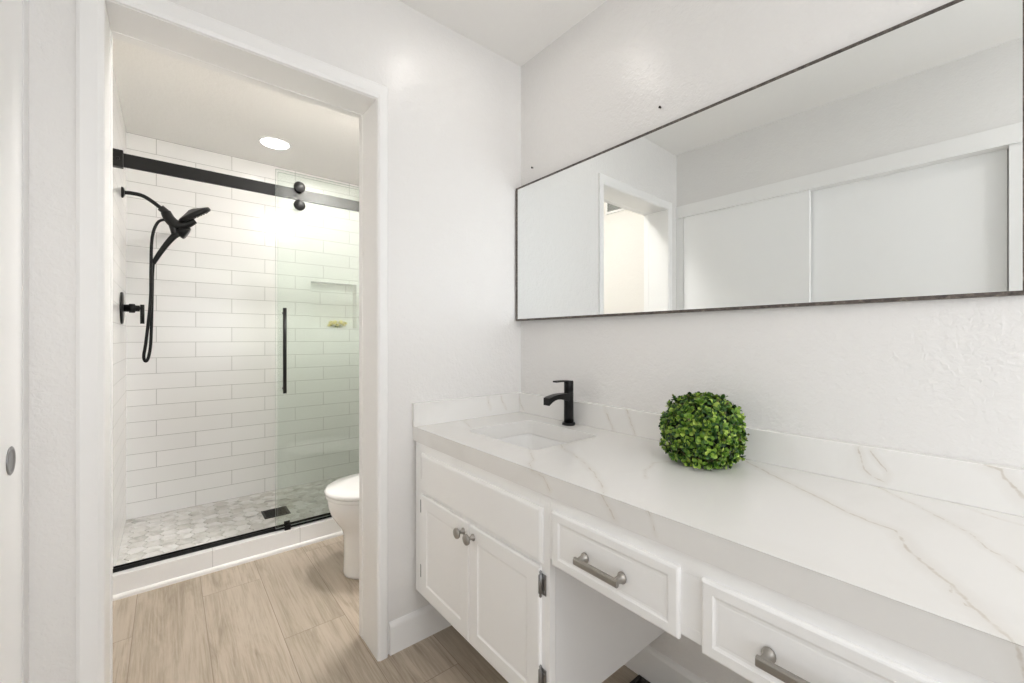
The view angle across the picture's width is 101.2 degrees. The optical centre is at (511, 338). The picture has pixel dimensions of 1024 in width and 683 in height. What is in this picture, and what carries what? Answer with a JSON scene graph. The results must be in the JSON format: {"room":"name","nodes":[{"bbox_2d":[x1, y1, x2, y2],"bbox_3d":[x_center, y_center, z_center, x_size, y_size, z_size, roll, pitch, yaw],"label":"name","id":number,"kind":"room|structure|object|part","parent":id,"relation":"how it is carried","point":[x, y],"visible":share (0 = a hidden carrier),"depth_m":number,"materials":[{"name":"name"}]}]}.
{"room":"bathroom","nodes":[
{"label":"bathroom","id":0,"kind":"room"},
{"bbox_2d":[113,68,125,565],"bbox_3d":[-2.181,-0.050,2.132,0.280,2.430,0.915,0,0,-39],"label":"wall","id":1,"kind":"structure","parent":0,"point":[119,130],"depth_m":2.21,"materials":[{"name":"white tile"}]},
{"bbox_2d":[120,292,144,323],"bbox_3d":[-2.084,-0.165,2.311,0.096,0.174,0.174,0,0,-39],"label":"shower valve","id":2,"kind":"object","parent":1,"relation":"attached to","point":[131,308],"visible":1,"depth_m":2.29,"materials":[{"name":"black metal"}]},
{"bbox_3d":[-2.081,-0.165,2.314,0.084,0.050,0.050,0,0,-39],"label":"stem","id":3,"kind":"part","parent":2,"relation":"part of","materials":[{"name":"black metal"}]},
{"bbox_3d":[-2.054,-0.134,2.336,0.019,0.106,0.019,0,0,-39],"label":"lever","id":4,"kind":"part","parent":2,"relation":"part of","materials":[{"name":"black metal"}]},
{"bbox_2d":[121,186,210,362],"bbox_3d":[-1.988,-0.348,2.433,0.399,0.969,0.176,0,0,-39],"label":"shower","id":5,"kind":"object","parent":1,"relation":"attached to","point":[181,228],"visible":1,"depth_m":2.40,"materials":[{"name":"black metal"}]},
{"bbox_3d":[-2.071,-0.775,2.364,0.170,0.080,0.021,0,0,-39],"label":"arm","id":6,"kind":"part","parent":5,"relation":"part of","materials":[{"name":"black metal"}]},
{"bbox_2d":[113,148,358,211],"bbox_3d":[-1.223,-0.818,2.379,1.515,0.078,0.037,0,0,-39],"label":"shower rail","id":7,"kind":"object","parent":1,"relation":"attached to","point":[121,160],"visible":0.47,"depth_m":2.16,"materials":[{"name":"black metal"}]},
{"bbox_2d":[116,474,352,565],"bbox_3d":[-1.522,1.139,2.745,1.515,0.052,0.800,0,0,-39],"label":"floor","id":8,"kind":"structure","parent":0,"point":[144,537],"depth_m":2.57,"materials":[{"name":"tile"}]},
{"bbox_2d":[261,506,290,518],"bbox_3d":[-1.509,1.111,2.685,0.144,0.004,0.144,0,0,-39],"label":"floor drain","id":9,"kind":"object","parent":8,"relation":"on","point":[270,513],"visible":0.98,"depth_m":2.68,"materials":[{"name":"black metal"}]},
{"bbox_2d":[126,132,358,519],"bbox_3d":[-1.889,-0.050,3.091,1.945,2.430,0.200,0,0,-39],"label":"wall","id":10,"kind":"structure","parent":0,"point":[200,412],"depth_m":2.93,"materials":[{"name":"white tile"}]},
{"bbox_2d":[327,320,346,327],"bbox_3d":[-1.410,-0.116,3.397,0.158,0.068,0.071,0,0,-39],"label":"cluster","id":11,"kind":"object","parent":10,"relation":"in","point":[331,323],"visible":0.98,"depth_m":3.39,"materials":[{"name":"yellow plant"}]},
{"bbox_2d":[29,0,520,682],"bbox_3d":[-0.678,-0.050,1.456,1.750,2.430,0.135,0,0,-39],"label":"wall","id":12,"kind":"structure","parent":0,"point":[454,103],"depth_m":1.56,"materials":[{"name":"white paint"}]},
{"bbox_2d":[76,0,387,682],"bbox_3d":[-0.820,0.123,1.355,0.797,2.084,0.187,0,0,-39],"label":"door frame","id":13,"kind":"structure","parent":12,"relation":"attached to","point":[89,13],"depth_m":1.18,"materials":[{"name":"white paint"}]},
{"bbox_2d":[389,604,450,655],"bbox_3d":[-0.207,1.106,1.746,0.629,0.117,0.012,0,0,-39],"label":"baseboard","id":14,"kind":"structure","parent":12,"relation":"attached to","point":[409,629],"depth_m":1.60,"materials":[{"name":"white paint"}]},
{"bbox_2d":[412,392,521,426],"bbox_3d":[-0.165,0.292,1.775,0.550,0.089,0.020,0,0,-39],"label":"backsplash","id":15,"kind":"structure","parent":12,"relation":"attached to","point":[449,410],"depth_m":1.73,"materials":[{"name":"white stone"}]},
{"bbox_2d":[113,0,606,184],"bbox_3d":[-0.303,-1.315,0.997,2.250,0.100,5.550,0,0,-39],"label":"ceiling","id":16,"kind":"structure","parent":0,"point":[162,97],"depth_m":2.23,"materials":[{"name":"white paint"}]},
{"bbox_2d":[258,136,290,149],"bbox_3d":[-1.535,-1.261,2.723,0.187,0.008,0.187,0,0,-39],"label":"recessed light","id":17,"kind":"object","parent":16,"relation":"in","point":[271,142],"visible":1,"depth_m":2.72,"materials":[{"name":"white"}]},
{"bbox_2d":[113,535,637,682],"bbox_3d":[0.029,1.215,0.591,2.250,0.100,4.500,0,0,-39],"label":"floor","id":18,"kind":"structure","parent":0,"point":[291,616],"depth_m":1.64,"materials":[{"name":"brown wood"}]},
{"bbox_2d":[113,517,341,594],"bbox_3d":[-1.233,1.112,2.391,1.515,0.105,0.115,0,0,-39],"label":"shower curb","id":19,"kind":"object","parent":18,"relation":"on","point":[152,573],"visible":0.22,"depth_m":2.11,"materials":[{"name":"white tile"}]},
{"bbox_2d":[113,512,331,572],"bbox_3d":[-1.218,1.037,2.376,1.511,0.045,0.060,0,0,-39],"label":"track","id":20,"kind":"object","parent":19,"relation":"on","point":[287,524],"visible":0.83,"depth_m":2.14,"materials":[{"name":"black metal"}]},
{"bbox_2d":[275,169,358,528],"bbox_3d":[-0.970,0.057,2.526,0.788,1.965,0.056,0,0,-39],"label":"door","id":21,"kind":"structure","parent":20,"relation":"on","point":[299,186],"depth_m":2.30,"materials":[{"name":"clear glass"}]},
{"bbox_3d":[-1.244,0.067,2.296,0.019,0.464,0.048,0,0,-39],"label":"handle","id":22,"kind":"part","parent":21,"relation":"part of","materials":[{"name":"black metal"}]},
{"bbox_2d":[113,531,342,600],"bbox_3d":[-1.192,1.154,2.341,1.515,0.021,0.012,0,0,-39],"label":"trim","id":23,"kind":"structure","parent":19,"relation":"attached to","point":[319,539],"depth_m":2.11,"materials":[{"name":"white paint"}]},
{"bbox_2d":[324,473,358,579],"bbox_3d":[-0.602,0.781,2.232,0.734,0.768,0.420,0,0,-39],"label":"toilet","id":24,"kind":"object","parent":18,"relation":"on","point":[341,495],"visible":0.2,"depth_m":2.02,"materials":[{"name":"white ceramic"}]},
{"bbox_3d":[-0.690,0.739,2.159,0.506,0.026,0.384,0,0,-39],"label":"lid","id":25,"kind":"part","parent":24,"relation":"part of","materials":[{"name":"white ceramic"}]},
{"bbox_3d":[-0.688,0.763,2.161,0.503,0.018,0.380,0,0,-39],"label":"seat","id":26,"kind":"part","parent":24,"relation":"part of","materials":[{"name":"white ceramic"}]},
{"bbox_3d":[-0.637,0.969,2.203,0.620,0.392,0.372,0,0,-39],"label":"bowl","id":27,"kind":"part","parent":24,"relation":"part of","materials":[{"name":"white ceramic"}]},
{"bbox_2d":[630,675,649,682],"bbox_3d":[0.486,1.162,1.310,0.104,0.006,0.277,0,0,-39],"label":"floor vent","id":28,"kind":"object","parent":18,"relation":"in","point":[639,679],"visible":1,"depth_m":1.43,"materials":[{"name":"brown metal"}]},
{"bbox_2d":[521,0,1023,682],"bbox_3d":[1.102,-0.050,0.780,0.150,2.430,3.435,0,0,-39],"label":"wall","id":29,"kind":"structure","parent":0,"point":[943,377],"depth_m":1.19,"materials":[{"name":"white paint"}]},
{"bbox_2d":[416,442,664,682],"bbox_3d":[0.051,0.672,1.483,0.586,0.562,0.744,0,0,-39],"label":"vanity cabinet","id":30,"kind":"object","parent":29,"relation":"attached to","point":[484,563],"visible":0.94,"depth_m":1.19,"materials":[{"name":"white paint"}]},
{"bbox_3d":[-0.232,0.756,1.426,0.010,0.366,0.319,0,0,-39],"label":"door","id":31,"kind":"part","parent":30,"relation":"part of","materials":[{"name":"white paint"}]},
{"bbox_3d":[-0.165,0.605,1.310,0.033,0.033,0.033,0,0,-39],"label":"knob","id":32,"kind":"part","parent":30,"relation":"part of","materials":[{"name":"silver metal"}]},
{"bbox_3d":[-0.131,0.605,1.268,0.033,0.033,0.033,0,0,-39],"label":"knob","id":33,"kind":"part","parent":30,"relation":"part of","materials":[{"name":"silver metal"}]},
{"bbox_3d":[-0.129,0.493,1.300,0.010,0.141,0.646,0,0,-39],"label":"false drawer","id":34,"kind":"part","parent":30,"relation":"part of","materials":[{"name":"white paint"}]},
{"bbox_3d":[-0.128,0.672,1.336,0.036,0.562,0.744,0,0,-39],"label":"frame","id":35,"kind":"part","parent":30,"relation":"part of","materials":[{"name":"white paint"}]},
{"bbox_3d":[-0.029,0.756,1.178,0.010,0.366,0.317,0,0,-39],"label":"door","id":36,"kind":"part","parent":30,"relation":"part of","materials":[{"name":"white paint"}]},
{"bbox_2d":[412,392,1023,682],"bbox_3d":[0.613,0.319,0.825,0.551,0.143,2.478,0,0,-39],"label":"countertop","id":37,"kind":"structure","parent":30,"relation":"on","point":[921,552],"depth_m":0.82,"materials":[{"name":"white stone"}]},
{"bbox_2d":[498,434,565,449],"bbox_3d":[0.067,0.467,1.501,0.353,0.151,0.417,0,0,-39],"label":"sink basin","id":38,"kind":"object","parent":37,"relation":"in","point":[529,441],"visible":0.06,"depth_m":1.69,"materials":[{"name":"white ceramic"}]},
{"bbox_2d":[544,380,574,425],"bbox_3d":[0.185,0.249,1.613,0.147,0.176,0.052,0,0,-39],"label":"faucet","id":39,"kind":"object","parent":37,"relation":"on","point":[567,396],"visible":1,"depth_m":1.62,"materials":[{"name":"black metal"}]},
{"bbox_3d":[0.173,0.231,1.603,0.116,0.039,0.033,0,0,-39],"label":"spout","id":40,"kind":"part","parent":39,"relation":"part of","materials":[{"name":"black metal"}]},
{"bbox_3d":[0.199,0.169,1.625,0.094,0.016,0.036,0,0,-39],"label":"lever","id":41,"kind":"part","parent":39,"relation":"part of","materials":[{"name":"black metal"}]},
{"bbox_2d":[658,391,749,469],"bbox_3d":[0.518,0.241,1.143,0.218,0.194,0.220,0,0,-39],"label":"boxwood ball","id":42,"kind":"object","parent":37,"relation":"on","point":[707,430],"visible":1,"depth_m":1.08,"materials":[{"name":"green plant"}]},
{"bbox_2d":[624,645,707,682],"bbox_3d":[0.797,1.106,1.024,0.012,0.117,2.400,0,0,-39],"label":"baseboard","id":43,"kind":"structure","parent":29,"relation":"attached to","point":[651,664],"depth_m":1.40,"materials":[{"name":"white paint"}]},
{"bbox_2d":[516,0,1023,320],"bbox_3d":[0.501,-0.389,1.367,0.013,0.620,1.483,0,0,-40],"label":"wall mirror","id":44,"kind":"object","parent":29,"relation":"attached to","point":[887,165],"visible":1,"depth_m":1.05,"materials":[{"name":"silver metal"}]},
{"bbox_2d":[550,498,993,682],"bbox_3d":[0.685,0.470,0.709,0.584,0.158,1.254,0,0,-39],"label":"drawers","id":45,"kind":"object","parent":29,"relation":"attached to","point":[762,634],"visible":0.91,"depth_m":0.70,"materials":[{"name":"white paint"}]},
{"bbox_3d":[0.182,0.489,0.888,0.031,0.025,0.120,0,0,-39],"label":"handle","id":46,"kind":"part","parent":45,"relation":"part of","materials":[{"name":"silver metal"}]},
{"bbox_3d":[0.367,0.484,1.028,0.434,0.130,0.326,0,0,-39],"label":"drawer","id":47,"kind":"part","parent":45,"relation":"part of","materials":[{"name":"white paint"}]},
{"bbox_3d":[0.416,0.489,0.601,0.031,0.025,0.120,0,0,-39],"label":"handle","id":48,"kind":"part","parent":45,"relation":"part of","materials":[{"name":"silver metal"}]},
{"bbox_3d":[0.601,0.484,0.742,0.434,0.130,0.330,0,0,-39],"label":"drawer","id":49,"kind":"part","parent":45,"relation":"part of","materials":[{"name":"white paint"}]},
{"bbox_2d":[520,392,1023,516],"bbox_3d":[0.822,0.293,0.983,0.026,0.088,2.454,0,0,-39],"label":"backsplash","id":50,"kind":"structure","parent":29,"relation":"attached to","point":[989,486],"depth_m":0.98,"materials":[{"name":"white stone"}]},
{"bbox_3d":[-0.221,-0.050,-0.389,0.323,2.430,3.300,0,0,-39],"label":"wall","id":51,"kind":"structure","parent":0,"visible":0},
{"bbox_2d":[0,0,21,682],"bbox_3d":[-0.890,0.164,0.663,0.033,1.978,0.726,0,0,-39],"label":"door","id":52,"kind":"structure","parent":51,"relation":"in","point":[10,10],"depth_m":0.88,"materials":[{"name":"white paint"}]},
{"bbox_3d":[-1.048,0.256,0.879,0.003,0.060,0.060,0,0,-39],"label":"flush pull","id":53,"kind":"part","parent":52,"relation":"part of","materials":[{"name":"grey metal"}]},
{"bbox_2d":[22,0,28,682],"bbox_3d":[-0.680,0.129,0.368,0.104,2.072,1.544,0,0,-39],"label":"closet frame","id":54,"kind":"object","parent":51,"relation":"attached to","point":[25,3],"visible":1,"depth_m":0.97,"materials":[{"name":"white paint"}]}
]}

